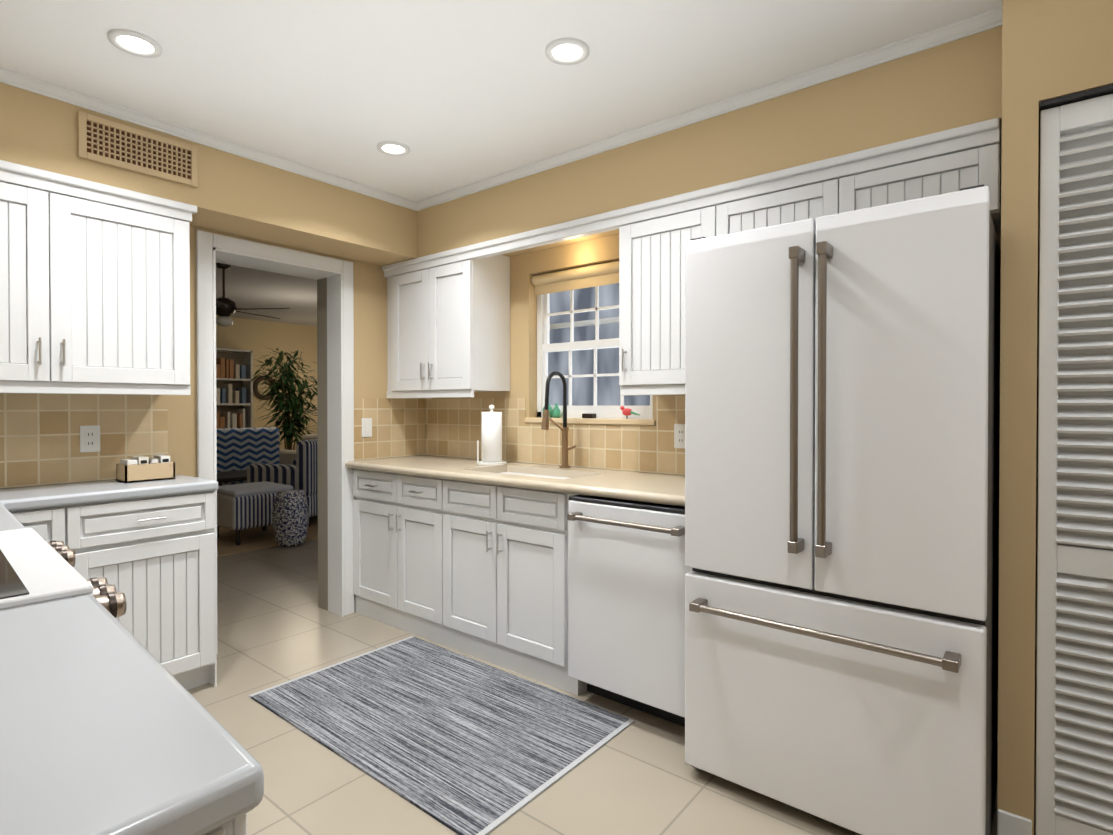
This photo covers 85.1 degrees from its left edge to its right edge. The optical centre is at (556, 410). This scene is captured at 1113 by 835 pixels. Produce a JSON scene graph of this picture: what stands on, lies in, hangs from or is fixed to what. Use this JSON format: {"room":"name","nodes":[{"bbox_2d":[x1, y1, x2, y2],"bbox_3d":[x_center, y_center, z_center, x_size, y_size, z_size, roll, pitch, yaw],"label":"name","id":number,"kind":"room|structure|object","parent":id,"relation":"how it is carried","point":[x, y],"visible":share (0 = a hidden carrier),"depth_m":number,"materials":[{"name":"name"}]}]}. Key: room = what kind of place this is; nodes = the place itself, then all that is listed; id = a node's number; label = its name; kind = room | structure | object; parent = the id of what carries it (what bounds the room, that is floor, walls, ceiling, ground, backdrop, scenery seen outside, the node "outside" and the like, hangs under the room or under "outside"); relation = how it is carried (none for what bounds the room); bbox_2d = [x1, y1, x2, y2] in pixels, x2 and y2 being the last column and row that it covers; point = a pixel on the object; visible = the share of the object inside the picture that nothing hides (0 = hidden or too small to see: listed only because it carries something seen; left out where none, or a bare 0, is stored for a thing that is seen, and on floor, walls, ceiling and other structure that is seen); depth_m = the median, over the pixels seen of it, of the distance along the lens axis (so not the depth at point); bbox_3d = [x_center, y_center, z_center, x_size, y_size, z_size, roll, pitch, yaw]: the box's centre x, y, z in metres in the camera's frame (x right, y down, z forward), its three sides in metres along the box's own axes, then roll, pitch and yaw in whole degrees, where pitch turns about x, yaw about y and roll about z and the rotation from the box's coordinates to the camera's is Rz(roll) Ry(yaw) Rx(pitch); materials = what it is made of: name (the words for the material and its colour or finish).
{"room":"kitchen","nodes":[
{"label":"kitchen","id":0,"kind":"room"},
{"bbox_2d":[0,225,416,488],"bbox_3d":[-2.198,0.002,2.638,0.250,2.440,3.880,0,1,39],"label":"wall","id":1,"kind":"structure","parent":0,"point":[370,326],"depth_m":3.66,"materials":[{"name":"beige paint"}]},
{"bbox_2d":[0,160,75,387],"bbox_3d":[-2.181,-0.498,2.191,0.327,0.788,0.611,0,1,39],"label":"upper cabinet","id":2,"kind":"object","parent":1,"relation":"attached to","point":[38,206],"depth_m":2.25,"materials":[{"name":"white wood"}]},
{"bbox_2d":[76,178,195,391],"bbox_3d":[-1.898,-0.501,2.542,0.327,0.788,0.548,0,1,39],"label":"upper cabinet","id":3,"kind":"object","parent":1,"relation":"attached to","point":[94,287],"depth_m":2.48,"materials":[{"name":"white wood"}]},
{"bbox_2d":[0,393,424,487],"bbox_3d":[-1.815,0.097,2.908,0.006,0.414,2.978,0,1,39],"label":"backsplash","id":4,"kind":"structure","parent":1,"relation":"attached to","point":[39,438],"depth_m":2.67,"materials":[{"name":"tile"}]},
{"bbox_2d":[80,425,99,452],"bbox_3d":[-2.026,0.122,2.635,0.007,0.116,0.072,0,1,39],"label":"outlet","id":5,"kind":"object","parent":4,"relation":"attached to","point":[90,438],"visible":1,"depth_m":2.63,"materials":[{"name":"white plastic"}]},
{"bbox_2d":[362,418,371,436],"bbox_3d":[-1.159,0.103,3.708,0.008,0.116,0.072,0,1,39],"label":"light switch","id":6,"kind":"object","parent":4,"relation":"attached to","point":[366,427],"visible":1,"depth_m":3.71,"materials":[{"name":"white plastic"}]},
{"bbox_2d":[196,230,353,653],"bbox_3d":[-1.586,0.164,3.382,0.270,2.102,0.859,0,1,39],"label":"door frame","id":7,"kind":"structure","parent":1,"relation":"attached to","point":[333,277],"depth_m":3.58,"materials":[{"name":"white paint"}]},
{"bbox_2d":[216,265,316,325],"bbox_3d":[-3.545,-1.564,6.847,7.150,0.100,8.760,0,1,39],"label":"ceiling","id":8,"kind":"structure","parent":0,"point":[245,287],"depth_m":7.94,"materials":[{"name":"grey paint"}]},
{"bbox_2d":[216,262,289,326],"bbox_3d":[-3.433,-1.184,6.223,1.254,0.650,1.312,0,1,39],"label":"room ceiling fan","id":9,"kind":"object","parent":8,"relation":"hanging from","point":[226,308],"visible":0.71,"depth_m":6.14,"materials":[{"name":"brown metal"}]},
{"bbox_2d":[216,316,317,449],"bbox_3d":[-6.229,-0.183,9.026,0.150,2.700,8.760,0,1,39],"label":"wall","id":10,"kind":"structure","parent":0,"point":[256,336],"depth_m":10.50,"materials":[{"name":"beige paint"}]},
{"bbox_2d":[253,376,273,399],"bbox_3d":[-4.982,-0.395,10.370,0.080,0.420,0.420,0,1,39],"label":"wreath","id":11,"kind":"object","parent":10,"relation":"attached to","point":[256,392],"visible":0.6,"depth_m":10.27,"materials":[{"name":"brown"}]},
{"bbox_2d":[217,515,317,556],"bbox_3d":[-3.670,1.170,7.910,5.050,0.012,6.900,0,1,39],"label":"floor","id":12,"kind":"structure","parent":0,"point":[256,538],"depth_m":5.62,"materials":[{"name":"brown wood"}]},
{"bbox_2d":[217,470,246,485],"bbox_3d":[-3.692,0.952,7.155,0.700,0.438,0.900,0,1,39],"label":"coffee table","id":13,"kind":"object","parent":12,"relation":"on","point":[231,476],"visible":0.1,"depth_m":6.81,"materials":[{"name":"brown wood"}]},
{"bbox_2d":[216,348,252,427],"bbox_3d":[-5.292,0.085,9.814,0.318,2.150,0.600,0,1,39],"label":"bookshelf","id":14,"kind":"object","parent":12,"relation":"on","point":[234,392],"visible":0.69,"depth_m":9.84,"materials":[{"name":"white paint"}]},
{"bbox_2d":[216,427,279,485],"bbox_3d":[-4.153,0.690,7.912,0.850,0.950,0.830,0,1,-36],"label":"chair","id":15,"kind":"object","parent":12,"relation":"on","point":[240,448],"visible":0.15,"depth_m":7.58,"materials":[{"name":"fabric"}]},
{"bbox_2d":[217,481,292,544],"bbox_3d":[-2.843,0.942,5.660,0.560,0.483,0.560,0,1,39],"label":"ottoman","id":16,"kind":"object","parent":12,"relation":"on","point":[244,506],"visible":0.6,"depth_m":5.42,"materials":[{"name":"fabric"}]},
{"bbox_2d":[245,347,317,449],"bbox_3d":[-4.180,0.086,9.503,1.569,2.129,1.460,0,1,39],"label":"bamboo plant","id":17,"kind":"object","parent":12,"relation":"on","point":[287,377],"visible":0.85,"depth_m":9.35,"materials":[{"name":"green plant"}]},
{"bbox_2d":[247,439,317,526],"bbox_3d":[-2.758,0.736,6.615,0.830,0.880,0.800,0,1,19],"label":"striped armchair","id":18,"kind":"object","parent":12,"relation":"on","point":[301,473],"visible":0.44,"depth_m":6.18,"materials":[{"name":"fabric"}]},
{"bbox_2d":[272,489,308,546],"bbox_3d":[-2.368,0.951,5.405,0.300,0.470,0.300,0,1,39],"label":"garden stool","id":19,"kind":"object","parent":12,"relation":"on","point":[290,517],"visible":1,"depth_m":5.29,"materials":[{"name":"ceramic"}]},
{"bbox_2d":[279,434,317,464],"bbox_3d":[-3.370,0.734,8.563,0.830,0.850,0.850,0,1,34],"label":"chair","id":20,"kind":"object","parent":12,"relation":"on","point":[287,457],"visible":0.06,"depth_m":8.22,"materials":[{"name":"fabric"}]},
{"bbox_2d":[0,0,1001,201],"bbox_3d":[-0.011,-1.254,0.958,5.750,0.100,4.030,0,1,39],"label":"ceiling","id":21,"kind":"structure","parent":0,"point":[452,94],"depth_m":2.12,"materials":[{"name":"white paint"}]},
{"bbox_2d":[107,29,162,57],"bbox_3d":[-1.388,-1.208,1.999,0.150,0.008,0.150,0,1,39],"label":"recessed light","id":22,"kind":"object","parent":21,"relation":"in","point":[134,43],"visible":1,"depth_m":2.00,"materials":[{"name":"white paint"}]},
{"bbox_2d":[377,141,409,155],"bbox_3d":[-0.757,-1.216,2.813,0.150,0.008,0.150,0,1,39],"label":"recessed light","id":23,"kind":"object","parent":21,"relation":"in","point":[393,148],"visible":1,"depth_m":2.81,"materials":[{"name":"white paint"}]},
{"bbox_2d":[545,38,589,64],"bbox_3d":[0.036,-1.209,2.044,0.150,0.008,0.150,0,1,39],"label":"recessed light","id":24,"kind":"object","parent":21,"relation":"in","point":[566,51],"visible":1,"depth_m":2.04,"materials":[{"name":"white paint"}]},
{"bbox_2d":[0,26,1001,265],"bbox_3d":[-0.597,-1.052,1.914,3.138,0.319,2.978,0,1,39],"label":"soffit","id":25,"kind":"structure","parent":0,"point":[951,85],"depth_m":2.51,"materials":[{"name":"beige paint"}]},
{"bbox_2d":[78,111,197,186],"bbox_3d":[-1.709,-1.067,2.497,0.016,0.176,0.422,0,1,39],"label":"air vent","id":26,"kind":"object","parent":25,"relation":"in","point":[110,142],"visible":1,"depth_m":2.48,"materials":[{"name":"brown metal"}]},
{"bbox_2d":[0,67,415,209],"bbox_3d":[-1.646,-1.197,2.560,0.034,0.040,2.550,0,1,39],"label":"crown molding","id":27,"kind":"structure","parent":25,"relation":"attached to","point":[9,77],"depth_m":2.61,"materials":[{"name":"white paint"}]},
{"bbox_2d":[415,10,1001,210],"bbox_3d":[0.256,-1.198,2.706,2.810,0.040,0.034,0,1,39],"label":"crown molding","id":28,"kind":"structure","parent":25,"relation":"attached to","point":[975,24],"depth_m":2.30,"materials":[{"name":"white paint"}]},
{"bbox_2d":[187,539,1035,834],"bbox_3d":[-1.308,1.226,5.065,12.900,0.050,8.760,0,1,39],"label":"floor","id":29,"kind":"structure","parent":0,"point":[277,625],"depth_m":2.10,"materials":[{"name":"beige tile"}]},
{"bbox_2d":[0,528,126,617],"bbox_3d":[-1.277,0.770,1.145,0.760,0.929,0.674,0,1,43],"label":"range","id":30,"kind":"object","parent":29,"relation":"on","point":[36,568],"visible":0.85,"depth_m":1.15,"materials":[{"name":"white metal"}]},
{"bbox_2d":[64,539,95,579],"bbox_3d":[-2.062,0.789,2.289,0.402,0.871,0.387,0,1,39],"label":"base cabinet","id":31,"kind":"object","parent":29,"relation":"on","point":[85,553],"depth_m":2.31,"materials":[{"name":"white wood"}]},
{"bbox_2d":[96,523,216,666],"bbox_3d":[-1.836,0.787,2.569,0.402,0.871,0.596,0,1,39],"label":"base cabinet","id":32,"kind":"object","parent":29,"relation":"on","point":[167,579],"depth_m":2.54,"materials":[{"name":"white wood"}]},
{"bbox_2d":[0,475,217,542],"bbox_3d":[-1.823,0.334,1.973,1.166,0.042,1.508,0,1,39],"label":"countertop","id":33,"kind":"structure","parent":32,"relation":"on","point":[70,512],"depth_m":2.39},
{"bbox_2d":[116,455,174,482],"bbox_3d":[-1.819,0.254,2.687,0.120,0.105,0.190,0,1,39],"label":"basket","id":34,"kind":"object","parent":33,"relation":"on","point":[145,468],"visible":1,"depth_m":2.64,"materials":[{"name":"beige wood"}]},
{"bbox_2d":[228,823,246,834],"bbox_3d":[-0.762,0.804,0.555,0.725,0.871,0.628,0,1,39],"label":"base cabinet","id":35,"kind":"object","parent":29,"relation":"on","point":[239,830],"depth_m":0.57,"materials":[{"name":"white wood"}]},
{"bbox_2d":[0,595,263,834],"bbox_3d":[-0.760,0.346,0.586,0.798,0.042,0.684,0,1,39],"label":"countertop","id":36,"kind":"structure","parent":35,"relation":"on","point":[102,732],"depth_m":0.61,"materials":[{"name":"white stone"}]},
{"bbox_2d":[349,467,428,639],"bbox_3d":[-0.709,0.777,3.575,0.892,0.874,0.557,0,1,39],"label":"base cabinet","id":37,"kind":"object","parent":29,"relation":"on","point":[391,512],"depth_m":3.39,"materials":[{"name":"white wood"}]},
{"bbox_2d":[249,636,633,834],"bbox_3d":[-0.504,1.219,2.486,1.390,0.008,0.855,0,1,39],"label":"kitchen rug","id":38,"kind":"object","parent":29,"relation":"on","point":[459,744],"visible":0.97,"depth_m":2.34,"materials":[{"name":"grey fabric"}]},
{"bbox_2d":[429,479,628,695],"bbox_3d":[-0.104,0.781,3.086,0.923,0.874,0.557,0,1,39],"label":"base cabinet","id":39,"kind":"object","parent":29,"relation":"on","point":[468,556],"depth_m":2.85,"materials":[{"name":"white wood"}]},
{"bbox_2d":[345,455,684,506],"bbox_3d":[-0.174,0.324,3.118,2.294,0.040,0.588,0,1,39],"label":"countertop","id":40,"kind":"structure","parent":39,"relation":"on","point":[631,485],"depth_m":2.87,"materials":[{"name":"beige stone"}]},
{"bbox_2d":[477,405,506,464],"bbox_3d":[-0.367,0.132,3.436,0.172,0.336,0.170,0,1,39],"label":"paper towel holder","id":41,"kind":"object","parent":40,"relation":"on","point":[491,437],"visible":1,"depth_m":3.39,"materials":[{"name":"white paper"}]},
{"bbox_2d":[505,467,572,478],"bbox_3d":[-0.123,0.419,3.055,0.684,0.174,0.354,0,1,39],"label":"sink","id":42,"kind":"object","parent":40,"relation":"in","point":[507,472],"depth_m":3.23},
{"bbox_2d":[541,371,575,466],"bbox_3d":[0.019,0.049,3.133,0.118,0.510,0.214,0,1,39],"label":"faucet","id":43,"kind":"object","parent":40,"relation":"on","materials":[{"name":"brown metal"}]},
{"bbox_2d":[567,495,691,726],"bbox_3d":[0.445,0.787,2.554,0.590,0.871,0.660,0,1,39],"label":"dishwasher","id":44,"kind":"object","parent":29,"relation":"on","point":[628,569],"visible":0.71,"depth_m":2.35,"materials":[{"name":"white metal"}]},
{"bbox_2d":[685,184,1000,834],"bbox_3d":[0.959,0.327,2.028,0.823,1.800,0.808,0,1,39],"label":"refrigerator","id":45,"kind":"object","parent":29,"relation":"on","point":[842,422],"visible":1,"depth_m":1.71,"materials":[{"name":"white metal"}]},
{"bbox_2d":[432,114,1040,701],"bbox_3d":[0.351,-0.003,3.169,3.550,2.440,0.150,0,1,39],"label":"wall","id":46,"kind":"structure","parent":0,"point":[524,268],"depth_m":3.50,"materials":[{"name":"beige paint"}]},
{"bbox_2d":[382,243,509,393],"bbox_3d":[-0.677,-0.511,3.691,0.782,0.788,0.317,0,1,39],"label":"upper cabinet","id":47,"kind":"object","parent":46,"relation":"attached to","point":[448,323],"depth_m":3.49,"materials":[{"name":"white wood"}]},
{"bbox_2d":[425,396,684,474],"bbox_3d":[0.012,0.113,3.343,2.289,0.374,0.006,0,1,39],"label":"backsplash","id":48,"kind":"structure","parent":46,"relation":"attached to","point":[453,427],"depth_m":3.35,"materials":[{"name":"tile"}]},
{"bbox_2d":[674,424,684,448],"bbox_3d":[0.589,0.120,2.868,0.072,0.116,0.007,0,1,39],"label":"outlet","id":49,"kind":"object","parent":48,"relation":"attached to","point":[679,435],"visible":0.92,"depth_m":2.87,"materials":[{"name":"white plastic"}]},
{"bbox_2d":[525,261,655,425],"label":"window","id":50,"kind":"structure","parent":46,"relation":"in","point":[572,280],"depth_m":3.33,"materials":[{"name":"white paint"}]},
{"bbox_2d":[542,402,560,417],"bbox_3d":[-0.027,-0.012,3.417,0.119,0.100,0.060,0,1,39],"label":"bottle","id":51,"kind":"object","parent":50,"relation":"on","point":[555,412],"visible":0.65,"depth_m":3.39,"materials":[{"name":"green glass"}]},
{"bbox_2d":[582,413,595,417],"bbox_3d":[0.175,0.027,3.254,0.070,0.025,0.040,0,1,39],"label":"box","id":52,"kind":"object","parent":50,"relation":"on","point":[587,415],"visible":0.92,"depth_m":3.24,"materials":[{"name":"brown"}]},
{"bbox_2d":[620,406,639,418],"bbox_3d":[0.374,0.007,3.080,0.115,0.068,0.040,0,1,39],"label":"bird","id":53,"kind":"object","parent":50,"relation":"on","point":[627,412],"visible":0.98,"depth_m":3.08,"materials":[{"name":"red"}]},
{"bbox_2d":[614,185,717,389],"bbox_3d":[0.557,-0.503,2.695,0.460,0.788,0.317,0,1,39],"label":"upper cabinet","id":54,"kind":"object","parent":46,"relation":"attached to","point":[653,235],"depth_m":2.60,"materials":[{"name":"white wood"}]},
{"bbox_2d":[718,161,817,235],"bbox_3d":[0.935,-0.755,2.388,0.511,0.278,0.317,0,1,39],"label":"upper cabinet","id":55,"kind":"object","parent":46,"relation":"attached to","point":[788,195],"depth_m":2.29,"materials":[{"name":"white wood"}]},
{"bbox_2d":[818,118,1001,233],"bbox_3d":[1.252,-0.753,2.132,0.511,0.278,0.317,0,1,39],"label":"upper cabinet","id":56,"kind":"object","parent":46,"relation":"attached to","point":[951,160],"depth_m":1.99,"materials":[{"name":"white wood"}]},
{"bbox_2d":[997,0,1112,834],"bbox_3d":[2.342,0.013,1.344,2.160,2.440,0.750,0,1,39],"label":"wall","id":57,"kind":"structure","parent":0,"point":[1052,49],"depth_m":1.70,"materials":[{"name":"beige paint"}]},
{"bbox_2d":[997,809,1031,834],"bbox_3d":[2.102,1.190,1.058,2.160,0.090,0.012,0,1,39],"label":"baseboard","id":58,"kind":"structure","parent":57,"relation":"attached to","point":[1008,823],"depth_m":1.71,"materials":[{"name":"white paint"}]},
{"bbox_2d":[1036,84,1112,834],"bbox_3d":[1.625,0.185,1.491,0.690,2.070,0.103,0,1,39],"label":"louvered closet door","id":59,"kind":"structure","parent":57,"relation":"in","point":[1074,749],"depth_m":1.65,"materials":[{"name":"white wood"}]}
]}

